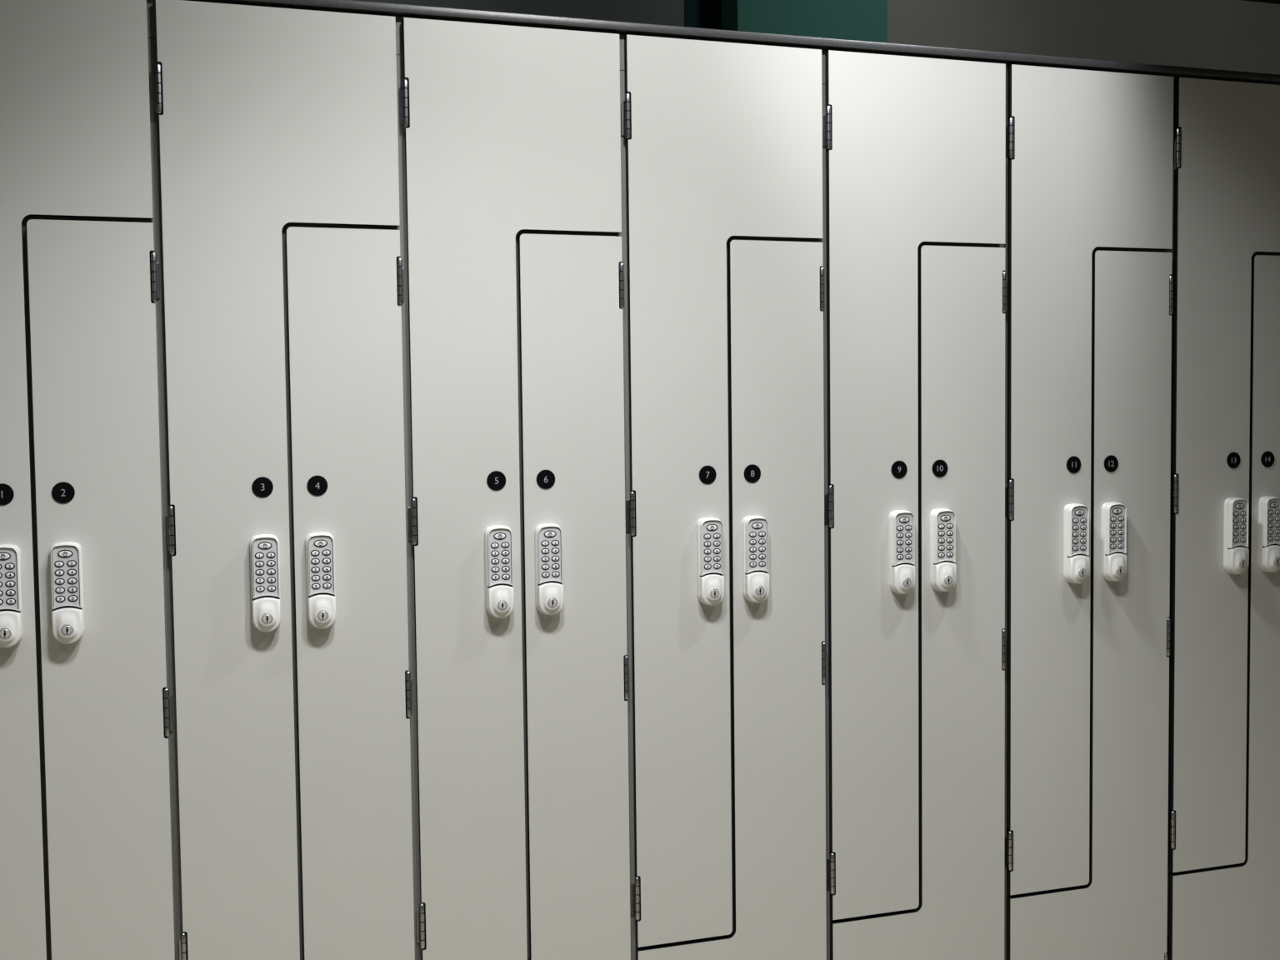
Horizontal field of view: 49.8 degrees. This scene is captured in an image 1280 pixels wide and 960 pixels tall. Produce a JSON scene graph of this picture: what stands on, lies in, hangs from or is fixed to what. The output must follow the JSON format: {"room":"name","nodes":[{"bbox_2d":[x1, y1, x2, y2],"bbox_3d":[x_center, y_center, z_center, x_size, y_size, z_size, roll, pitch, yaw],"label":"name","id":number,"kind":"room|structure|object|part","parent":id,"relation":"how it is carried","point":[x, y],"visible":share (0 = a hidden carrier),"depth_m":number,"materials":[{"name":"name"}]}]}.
{"room":"changing room","nodes":[
{"label":"changing room","id":0,"kind":"room"},
{"bbox_2d":[684,0,721,29],"bbox_3d":[0.158,-0.190,4.004,0.157,2.563,0.080,-2,3,-18],"label":"wall","id":1,"kind":"structure","parent":0,"point":[697,13],"depth_m":3.92,"materials":[{"name":"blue paint"}]},
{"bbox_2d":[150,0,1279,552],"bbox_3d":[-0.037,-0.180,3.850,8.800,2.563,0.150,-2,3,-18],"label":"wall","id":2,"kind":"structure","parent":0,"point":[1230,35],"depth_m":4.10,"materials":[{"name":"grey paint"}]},
{"bbox_2d":[1167,904,1168,935],"bbox_3d":[0.846,1.248,1.283,8.800,0.050,6.000,-2,3,-18],"label":"floor","id":3,"kind":"structure","parent":0,"point":[1167,904],"depth_m":3.47,"materials":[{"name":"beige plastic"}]},
{"bbox_3d":[0.079,1.125,2.568,2.470,0.085,0.430,-2,3,-18],"label":"baseboard","id":4,"kind":"structure","parent":3,"relation":"on","visible":0},
{"bbox_2d":[0,0,153,959],"bbox_3d":[-0.928,0.211,2.163,0.352,1.805,0.528,-2,3,-18],"label":"locker","id":5,"kind":"object","parent":4,"relation":"on","point":[75,131],"visible":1,"depth_m":1.93,"materials":[{"name":"white plastic"}]},
{"bbox_2d":[184,0,1279,84],"bbox_3d":[0.060,-0.729,2.464,2.490,0.013,0.511,-2,3,-18],"label":"trim","id":6,"kind":"structure","parent":5,"relation":"on","point":[346,5],"depth_m":2.23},
{"bbox_2d":[26,219,174,959],"bbox_3d":[-0.916,0.369,2.175,0.344,1.484,0.528,-2,3,-18],"label":"locker","id":7,"kind":"object","parent":4,"relation":"on","point":[94,287],"visible":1,"depth_m":1.97,"materials":[{"name":"white laminate"}]},
{"bbox_3d":[-1.001,0.352,2.421,0.334,1.456,0.006,-2,3,-18],"label":"panel","id":8,"kind":"part","parent":7,"relation":"part of","materials":[{"name":"grey"}]},
{"bbox_2d":[146,0,399,959],"bbox_3d":[-0.595,0.201,2.273,0.352,1.805,0.528,-2,3,-18],"label":"locker","id":9,"kind":"object","parent":4,"relation":"on","point":[265,122],"visible":1,"depth_m":2.02,"materials":[{"name":"white laminate"}]},
{"bbox_3d":[-0.761,0.205,2.241,0.016,1.805,0.484,-2,3,-18],"label":"panel","id":10,"kind":"part","parent":9,"relation":"part of","materials":[{"name":"grey"}]},
{"bbox_2d":[285,226,414,959],"bbox_3d":[-0.584,0.359,2.284,0.344,1.484,0.528,-2,3,-18],"label":"locker","id":11,"kind":"object","parent":4,"relation":"on","point":[345,315],"visible":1,"depth_m":2.08,"materials":[{"name":"white laminate"}]},
{"bbox_2d":[395,17,621,959],"bbox_3d":[-0.263,0.192,2.382,0.352,1.805,0.528,-2,3,-18],"label":"locker","id":12,"kind":"object","parent":4,"relation":"on","point":[505,132],"visible":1,"depth_m":2.13,"materials":[{"name":"white laminate"}]},
{"bbox_3d":[-0.429,0.195,2.350,0.016,1.805,0.484,-2,3,-18],"label":"panel","id":13,"kind":"part","parent":12,"relation":"part of","materials":[{"name":"grey"}]},
{"bbox_2d":[413,233,630,959],"bbox_3d":[-0.251,0.350,2.393,0.344,1.484,0.528,-2,3,-18],"label":"locker","id":14,"kind":"object","parent":4,"relation":"on","point":[572,293],"visible":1,"depth_m":2.19,"materials":[{"name":"white laminate"}]},
{"bbox_3d":[-0.182,0.351,2.173,0.338,1.466,0.012,-2,3,-18],"label":"door","id":15,"kind":"part","parent":14,"relation":"part of","materials":[{"name":"white laminate"}]},
{"bbox_2d":[617,35,822,959],"bbox_3d":[0.070,0.182,2.491,0.352,1.805,0.528,-2,3,-18],"label":"locker","id":16,"kind":"object","parent":4,"relation":"on","point":[722,142],"visible":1,"depth_m":2.24,"materials":[{"name":"white laminate"}]},
{"bbox_3d":[-0.097,0.186,2.459,0.016,1.805,0.484,-2,3,-18],"label":"panel","id":17,"kind":"part","parent":16,"relation":"part of","materials":[{"name":"grey"}]},
{"bbox_2d":[630,240,826,959],"bbox_3d":[0.081,0.340,2.502,0.344,1.484,0.528,-2,3,-18],"label":"locker","id":18,"kind":"object","parent":4,"relation":"on","point":[778,654],"visible":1,"depth_m":2.29,"materials":[{"name":"white laminate"}]},
{"bbox_2d":[817,50,1005,959],"bbox_3d":[0.402,0.173,2.600,0.352,1.805,0.528,-2,3,-18],"label":"locker","id":19,"kind":"object","parent":4,"relation":"on","point":[914,147],"visible":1,"depth_m":2.35,"materials":[{"name":"white laminate"}]},
{"bbox_3d":[0.236,0.176,2.568,0.016,1.805,0.484,-2,3,-18],"label":"panel","id":20,"kind":"part","parent":19,"relation":"part of","materials":[{"name":"grey"}]},
{"bbox_3d":[0.319,-0.566,2.813,0.334,0.302,0.006,-2,3,-18],"label":"panel","id":21,"kind":"part","parent":19,"relation":"part of","materials":[{"name":"grey metal"}]},
{"bbox_2d":[830,245,1006,959],"bbox_3d":[0.414,0.331,2.611,0.344,1.484,0.528,-2,3,-18],"label":"locker","id":22,"kind":"object","parent":4,"relation":"on","point":[959,914],"visible":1,"depth_m":2.40,"materials":[{"name":"white laminate"}]},
{"bbox_2d":[999,64,1173,959],"bbox_3d":[0.735,0.163,2.709,0.352,1.805,0.528,-2,3,-18],"label":"locker","id":23,"kind":"object","parent":4,"relation":"on","point":[1089,153],"visible":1,"depth_m":2.46,"materials":[{"name":"white laminate"}]},
{"bbox_3d":[0.568,0.167,2.677,0.016,1.805,0.484,-2,3,-18],"label":"panel","id":24,"kind":"part","parent":23,"relation":"part of","materials":[{"name":"grey"}]},
{"bbox_3d":[0.725,-0.729,2.684,0.334,0.022,0.478,-2,3,-18],"label":"panel","id":25,"kind":"part","parent":23,"relation":"part of","materials":[{"name":"grey"}]},
{"bbox_3d":[0.651,-0.576,2.922,0.334,0.302,0.006,-2,3,-18],"label":"panel","id":26,"kind":"part","parent":23,"relation":"part of","materials":[{"name":"grey metal"}]},
{"bbox_2d":[1006,250,1173,959],"bbox_3d":[0.746,0.321,2.721,0.344,1.484,0.528,-2,3,-18],"label":"locker","id":27,"kind":"object","parent":4,"relation":"on","point":[1121,913],"visible":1,"depth_m":2.51,"materials":[{"name":"white laminate"}]},
{"bbox_2d":[1165,77,1279,953],"bbox_3d":[1.067,0.154,2.818,0.352,1.805,0.528,-2,3,-18],"label":"locker","id":28,"kind":"object","parent":4,"relation":"on","point":[1226,206],"visible":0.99,"depth_m":2.56,"materials":[{"name":"white laminate"}]},
{"bbox_3d":[0.901,0.157,2.787,0.016,1.805,0.484,-2,3,-18],"label":"panel","id":29,"kind":"part","parent":28,"relation":"part of","materials":[{"name":"grey"}]},
{"bbox_3d":[1.057,-0.738,2.793,0.334,0.022,0.478,-2,3,-18],"label":"panel","id":30,"kind":"part","parent":28,"relation":"part of","materials":[{"name":"grey"}]},
{"bbox_2d":[1167,255,1279,959],"bbox_3d":[1.079,0.312,2.830,0.344,1.484,0.528,-2,3,-18],"label":"locker","id":31,"kind":"object","parent":4,"relation":"on","point":[1232,912],"visible":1,"depth_m":2.61,"materials":[{"name":"white laminate"}]},
{"bbox_2d":[1241,0,1279,4],"bbox_3d":[0.815,-1.386,1.150,8.800,0.100,6.000,-2,3,-18],"label":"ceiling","id":32,"kind":"structure","parent":0,"point":[1276,2],"depth_m":4.36,"materials":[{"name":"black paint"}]}
]}

